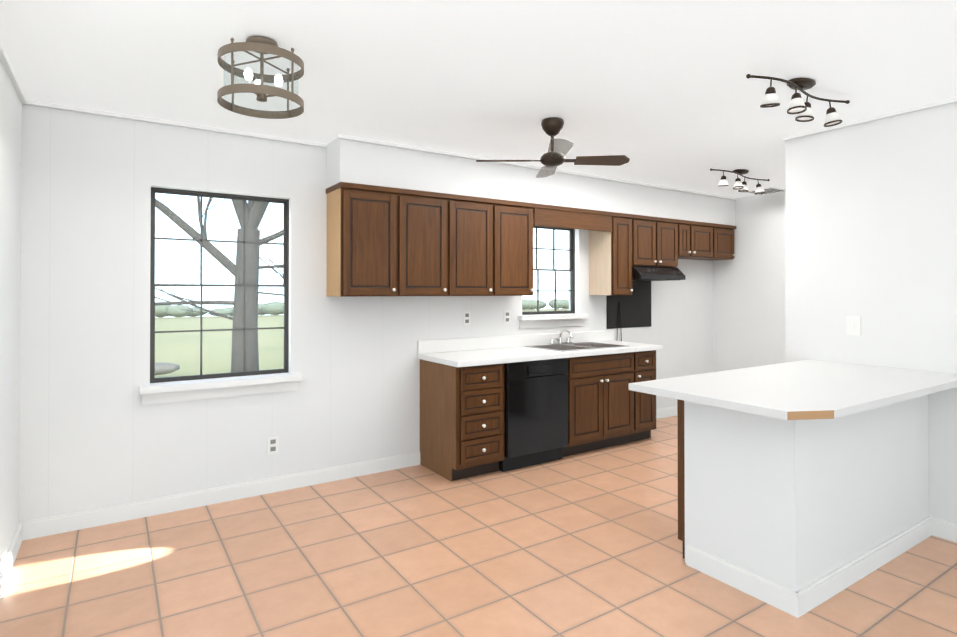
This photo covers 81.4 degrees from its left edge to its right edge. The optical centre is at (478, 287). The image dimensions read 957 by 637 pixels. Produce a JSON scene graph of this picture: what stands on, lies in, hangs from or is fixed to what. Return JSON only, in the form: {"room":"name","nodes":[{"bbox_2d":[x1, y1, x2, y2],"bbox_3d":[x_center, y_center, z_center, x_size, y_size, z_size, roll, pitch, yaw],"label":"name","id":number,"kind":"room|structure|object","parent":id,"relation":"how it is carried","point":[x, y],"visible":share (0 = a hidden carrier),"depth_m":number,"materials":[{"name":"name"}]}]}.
{"room":"kitchen","nodes":[
{"label":"kitchen","id":0,"kind":"room"},
{"bbox_2d":[0,59,19,567],"bbox_3d":[-0.824,0.156,0.336,0.150,2.440,6.780,0,-1,-33],"label":"wall","id":1,"kind":"structure","parent":0,"point":[9,99],"depth_m":2.72,"materials":[{"name":"paint"}]},
{"bbox_2d":[0,42,31,600],"bbox_3d":[-0.752,0.157,0.383,0.022,2.440,6.480,0,-1,-33],"label":"baseboard","id":2,"kind":"structure","parent":1,"relation":"attached to","point":[21,533],"depth_m":2.75,"materials":[{"name":"white wood"}]},
{"bbox_2d":[16,101,735,528],"bbox_3d":[0.155,0.193,4.774,6.360,2.440,0.435,0,-1,-33],"label":"wall","id":3,"kind":"structure","parent":0,"point":[86,439],"depth_m":3.68,"materials":[{"name":"paint"}]},
{"bbox_2d":[150,187,288,382],"bbox_3d":[-1.713,-0.011,3.731,0.846,1.226,0.050,0,-1,-33],"label":"window","id":4,"kind":"structure","parent":3,"relation":"in","point":[285,244],"depth_m":3.70,"materials":[{"name":"grey"}]},
{"bbox_2d":[139,373,301,404],"bbox_3d":[-1.662,0.661,3.648,0.960,0.114,0.134,0,-1,-33],"label":"window sill","id":5,"kind":"structure","parent":3,"relation":"attached to","point":[174,392],"depth_m":3.59,"materials":[{"name":"white paint"}]},
{"bbox_2d":[28,101,419,538],"bbox_3d":[-1.487,0.185,3.764,2.446,2.440,0.022,0,-1,-33],"label":"baseboard","id":6,"kind":"structure","parent":3,"relation":"attached to","point":[68,522],"depth_m":3.56,"materials":[{"name":"white"}]},
{"bbox_2d":[267,436,278,454],"bbox_3d":[-1.409,1.085,3.815,0.075,0.115,0.006,0,-1,-33],"label":"outlet","id":7,"kind":"object","parent":3,"relation":"attached to","point":[272,445],"visible":1,"depth_m":3.81,"materials":[{"name":"white plastic"}]},
{"bbox_2d":[326,182,409,296],"bbox_3d":[-0.814,-0.322,4.037,0.485,0.778,0.308,0,-1,-33],"label":"upper cabinet","id":8,"kind":"object","parent":3,"relation":"attached to","point":[385,241],"depth_m":3.91,"materials":[{"name":"brown wood"}]},
{"bbox_2d":[410,190,457,295],"bbox_3d":[-0.489,-0.321,4.251,0.543,0.778,0.308,0,-1,-33],"label":"upper cabinet","id":9,"kind":"object","parent":3,"relation":"attached to","point":[433,215],"depth_m":4.17,"materials":[{"name":"brown wood"}]},
{"bbox_2d":[463,311,470,324],"bbox_3d":[-0.097,0.262,4.684,0.075,0.115,0.006,0,-1,-33],"label":"outlet","id":10,"kind":"object","parent":3,"relation":"attached to","point":[466,317],"visible":1,"depth_m":4.68,"materials":[{"name":"white plastic"}]},
{"bbox_2d":[458,195,501,295],"bbox_3d":[-0.138,-0.319,4.481,0.543,0.778,0.308,0,-1,-33],"label":"upper cabinet","id":11,"kind":"object","parent":3,"relation":"attached to","point":[479,218],"depth_m":4.40,"materials":[{"name":"brown wood"}]},
{"bbox_2d":[504,310,510,323],"bbox_3d":[0.254,0.264,4.914,0.075,0.115,0.006,0,-1,-33],"label":"outlet","id":12,"kind":"object","parent":3,"relation":"attached to","point":[507,316],"visible":1,"depth_m":4.91,"materials":[{"name":"white plastic"}]},
{"bbox_2d":[418,330,613,352],"bbox_3d":[0.442,0.482,5.027,2.210,0.105,0.020,0,-1,-33],"label":"backsplash","id":13,"kind":"structure","parent":3,"relation":"attached to","point":[442,345],"depth_m":4.90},
{"bbox_2d":[502,200,537,295],"bbox_3d":[0.188,-0.317,4.695,0.485,0.778,0.308,0,-1,-33],"label":"upper cabinet","id":14,"kind":"object","parent":3,"relation":"attached to","point":[518,218],"depth_m":4.60,"materials":[{"name":"brown wood"}]},
{"bbox_2d":[337,134,737,199],"bbox_3d":[0.991,-1.014,5.058,4.662,0.022,0.027,0,-1,-33],"label":"crown molding","id":15,"kind":"structure","parent":3,"relation":"attached to","point":[339,136],"depth_m":4.59,"materials":[{"name":"white"}]},
{"bbox_2d":[522,225,574,314],"bbox_3d":[0.639,-0.163,5.278,0.696,0.836,0.050,0,-1,-33],"label":"window","id":16,"kind":"structure","parent":3,"relation":"in","point":[572,269],"depth_m":5.34,"materials":[{"name":"grey"}]},
{"bbox_2d":[517,314,588,327],"bbox_3d":[0.690,0.314,5.197,0.810,0.114,0.134,0,-1,-33],"label":"window sill","id":17,"kind":"structure","parent":3,"relation":"attached to","point":[539,321],"depth_m":5.15,"materials":[{"name":"white wood"}]},
{"bbox_2d":[586,211,637,294],"bbox_3d":[1.314,-0.311,5.435,0.346,0.778,0.308,0,-1,-33],"label":"upper cabinet","id":18,"kind":"object","parent":3,"relation":"attached to","point":[613,236],"depth_m":5.30,"materials":[{"name":"brown wood"}]},
{"bbox_2d":[617,303,621,340],"bbox_3d":[1.436,0.633,5.674,0.090,0.974,0.012,0,-1,-33],"label":"cord","id":19,"kind":"object","parent":3,"relation":"hanging from","point":[620,321],"visible":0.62,"depth_m":5.68,"materials":[{"name":"black plastic"}]},
{"bbox_2d":[607,281,650,328],"bbox_3d":[1.571,0.176,5.779,0.670,0.490,0.006,0,-1,-33],"label":"panel","id":20,"kind":"object","parent":3,"relation":"attached to","point":[634,309],"visible":0.89,"depth_m":5.80,"materials":[{"name":"black"}]},
{"bbox_2d":[638,215,685,266],"bbox_3d":[1.721,-0.452,5.703,0.752,0.492,0.308,0,-1,-33],"label":"upper cabinet","id":21,"kind":"object","parent":3,"relation":"attached to","point":[661,241],"depth_m":5.59,"materials":[{"name":"brown wood"}]},
{"bbox_2d":[632,266,684,280],"bbox_3d":[1.721,-0.136,5.649,0.675,0.132,0.393,0,-1,-33],"label":"range hood","id":22,"kind":"object","parent":21,"relation":"attached to","point":[642,273],"visible":0.75,"depth_m":5.48,"materials":[{"name":"black metal"}]},
{"bbox_2d":[656,406,676,418],"bbox_3d":[2.050,1.374,6.081,1.686,0.100,0.017,0,-1,-33],"label":"baseboard","id":23,"kind":"structure","parent":3,"relation":"attached to","point":[670,411],"depth_m":6.07,"materials":[{"name":"white paint"}]},
{"bbox_2d":[686,220,697,257],"bbox_3d":[2.093,-0.507,5.948,0.262,0.378,0.308,0,-1,-33],"label":"upper cabinet","id":24,"kind":"object","parent":3,"relation":"attached to","point":[691,226],"depth_m":5.87,"materials":[{"name":"brown wood"}]},
{"bbox_2d":[686,222,717,260],"bbox_3d":[2.318,-0.505,6.096,0.524,0.378,0.308,0,-1,-33],"label":"upper cabinet","id":25,"kind":"object","parent":3,"relation":"attached to","point":[707,232],"depth_m":6.03,"materials":[{"name":"brown wood"}]},
{"bbox_2d":[714,224,735,259],"bbox_3d":[2.628,-0.504,6.299,0.466,0.378,0.308,0,-1,-33],"label":"upper cabinet","id":26,"kind":"object","parent":3,"relation":"attached to","point":[725,233],"depth_m":6.21,"materials":[{"name":"brown wood"}]},
{"bbox_2d":[0,416,956,636],"bbox_3d":[1.897,1.431,2.113,6.660,0.080,6.780,0,-1,-33],"label":"floor","id":27,"kind":"structure","parent":0,"point":[588,544],"depth_m":2.73,"materials":[{"name":"tile"}]},
{"bbox_2d":[420,361,505,481],"bbox_3d":[-0.131,0.990,4.313,0.431,0.838,0.578,0,-1,-33],"label":"base cabinet","id":28,"kind":"object","parent":27,"relation":"on","point":[498,403],"depth_m":4.10,"materials":[{"name":"brown wood"}]},
{"bbox_2d":[418,341,661,368],"bbox_3d":[0.606,0.553,4.777,2.210,0.040,0.618,0,-1,-33],"label":"countertop","id":29,"kind":"structure","parent":28,"relation":"on","point":[461,358],"depth_m":4.51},
{"bbox_2d":[548,329,572,344],"bbox_3d":[0.800,0.459,5.137,0.260,0.140,0.184,0,-1,-33],"label":"faucet","id":30,"kind":"object","parent":29,"relation":"on","point":[560,338],"depth_m":5.19,"materials":[{"name":"silver metal"}]},
{"bbox_2d":[525,342,628,351],"bbox_3d":[0.890,0.623,5.000,0.794,0.190,0.504,0,-1,-33],"label":"sink","id":31,"kind":"object","parent":29,"relation":"in","point":[552,346],"depth_m":5.08,"materials":[{"name":"silver metal"}]},
{"bbox_2d":[499,358,567,471],"bbox_3d":[0.318,0.994,4.584,0.604,0.835,0.598,0,-1,-33],"label":"dishwasher","id":32,"kind":"object","parent":27,"relation":"on","point":[535,390],"depth_m":4.33,"materials":[{"name":"black metal"}]},
{"bbox_2d":[574,345,641,454],"bbox_3d":[0.927,0.995,5.008,0.869,0.838,0.578,0,-1,-33],"label":"base cabinet","id":33,"kind":"object","parent":27,"relation":"on","point":[607,413],"depth_m":4.80,"materials":[{"name":"brown wood"}]},
{"bbox_2d":[642,349,661,439],"bbox_3d":[1.344,0.998,5.282,0.376,0.838,0.578,0,-1,-33],"label":"base cabinet","id":34,"kind":"object","parent":27,"relation":"on","point":[648,359],"depth_m":5.08,"materials":[{"name":"brown wood"}]},
{"bbox_2d":[677,399,684,558],"bbox_3d":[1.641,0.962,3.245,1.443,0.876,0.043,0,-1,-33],"label":"base cabinet","id":35,"kind":"object","parent":27,"relation":"on","point":[681,485],"visible":0.18,"depth_m":2.85,"materials":[{"name":"brown wood"}]},
{"bbox_2d":[684,395,928,590],"bbox_3d":[1.803,0.960,2.994,1.448,0.876,0.550,0,-1,-33],"label":"wall","id":36,"kind":"structure","parent":27,"relation":"on","point":[795,505],"depth_m":2.61,"materials":[{"name":"paint"}]},
{"bbox_2d":[686,544,795,616],"bbox_3d":[1.196,1.345,2.581,0.016,0.100,0.530,0,-1,-33],"label":"baseboard","id":37,"kind":"structure","parent":36,"relation":"attached to","point":[772,593],"depth_m":2.55,"materials":[{"name":"white"}]},
{"bbox_2d":[629,360,956,419],"bbox_3d":[1.708,0.493,2.870,1.748,0.032,0.860,0,-1,-33],"label":"countertop","id":38,"kind":"structure","parent":36,"relation":"on","point":[805,389],"depth_m":2.63,"materials":[{"name":"white laminate"}]},
{"bbox_2d":[788,516,935,617],"bbox_3d":[1.932,1.346,2.736,1.417,0.100,0.016,0,-1,-33],"label":"baseboard","id":39,"kind":"structure","parent":36,"relation":"attached to","point":[812,594],"depth_m":2.66,"materials":[{"name":"white wood"}]},
{"bbox_2d":[0,0,956,197],"bbox_3d":[1.897,-1.109,2.134,6.660,0.120,6.780,0,-1,-33],"label":"ceiling","id":40,"kind":"structure","parent":0,"point":[667,93],"depth_m":2.66,"materials":[{"name":"paint"}]},
{"bbox_2d":[217,36,303,118],"bbox_3d":[-0.924,-0.908,2.373,0.344,0.275,0.344,0,-1,-33],"label":"semi-flush ceiling light","id":41,"kind":"object","parent":40,"relation":"attached to","point":[262,45],"visible":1,"depth_m":2.32,"materials":[{"name":"brown metal"}]},
{"bbox_2d":[476,117,629,177],"bbox_3d":[0.461,-0.894,3.462,0.704,0.285,0.704,0,-1,-44],"label":"ceiling fan","id":42,"kind":"object","parent":40,"relation":"hanging from","point":[552,127],"visible":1,"depth_m":3.42,"materials":[{"name":"brown metal"}]},
{"bbox_2d":[710,168,769,194],"bbox_3d":[2.308,-0.937,4.894,0.861,0.176,0.154,0,-1,-33],"label":"track light","id":43,"kind":"object","parent":40,"relation":"attached to","point":[739,186],"visible":1,"depth_m":4.84,"materials":[{"name":"brown metal"}]},
{"bbox_2d":[746,187,784,194],"bbox_3d":[3.020,-1.009,5.850,0.300,0.014,0.300,0,-1,-33],"label":"ceiling vent","id":44,"kind":"object","parent":40,"relation":"in","point":[767,190],"visible":0.71,"depth_m":5.80,"materials":[{"name":"white metal"}]},
{"bbox_2d":[746,74,849,126],"bbox_3d":[1.638,-0.954,2.826,0.811,0.176,0.138,0,-1,-33],"label":"track light","id":45,"kind":"object","parent":40,"relation":"attached to","point":[800,107],"visible":1,"depth_m":2.78,"materials":[{"name":"brown metal"}]},
{"bbox_2d":[736,192,779,368],"bbox_3d":[4.617,0.186,3.910,0.150,2.440,6.780,0,-1,-33],"label":"wall","id":46,"kind":"structure","parent":0,"point":[757,216],"depth_m":6.12,"materials":[{"name":"paint"}]},
{"bbox_2d":[780,102,956,522],"bbox_3d":[3.413,0.170,1.982,0.120,2.440,4.520,0,-1,-33],"label":"wall","id":47,"kind":"structure","parent":0,"point":[856,221],"depth_m":3.36,"materials":[{"name":"paint"}]},
{"bbox_2d":[846,316,860,335],"bbox_3d":[2.346,0.242,3.483,0.010,0.120,0.080,0,-1,-33],"label":"light switch","id":48,"kind":"object","parent":47,"relation":"attached to","point":[853,325],"visible":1,"depth_m":3.48,"materials":[{"name":"white plastic"}]},
{"bbox_2d":[783,97,956,542],"bbox_3d":[3.362,0.170,1.931,0.021,2.440,4.550,0,-1,-33],"label":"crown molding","id":49,"kind":"structure","parent":47,"relation":"attached to","point":[947,530],"depth_m":3.19,"materials":[{"name":"white"}]},
{"label":"outside","id":50,"kind":"structure","parent":0,"visible":0},
{"bbox_2d":[155,308,568,377],"bbox_3d":[9.216,5.423,113.210,380.000,5.124,170.800,0,-1,-33],"label":"lawn","id":51,"kind":"structure","parent":50,"point":[217,352],"depth_m":29.21,"materials":[{"name":"green plant"}]},
{"bbox_2d":[155,362,179,374],"bbox_3d":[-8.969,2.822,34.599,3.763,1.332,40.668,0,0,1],"label":"brush pile","id":52,"kind":"object","parent":51,"relation":"on","point":[161,369],"depth_m":14.62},
{"bbox_2d":[155,196,283,371],"bbox_3d":[-4.420,-2.557,9.477,9.007,9.410,6.731,0,-1,-33],"label":"tree","id":53,"kind":"object","parent":51,"relation":"on","point":[256,214],"depth_m":8.58,"materials":[{"name":"grey plant"}]},
{"bbox_2d":[221,209,282,277],"bbox_3d":[-4.508,-1.587,18.648,7.941,8.083,7.524,0,-1,-33],"label":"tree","id":54,"kind":"object","parent":51,"relation":"on","point":[276,271],"depth_m":17.02,"materials":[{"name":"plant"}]},
{"bbox_2d":[155,299,568,317],"bbox_3d":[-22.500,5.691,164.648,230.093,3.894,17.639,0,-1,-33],"label":"tree","id":55,"kind":"object","parent":51,"relation":"on","point":[261,307],"depth_m":139.34,"materials":[{"name":"green plant"}]}
]}

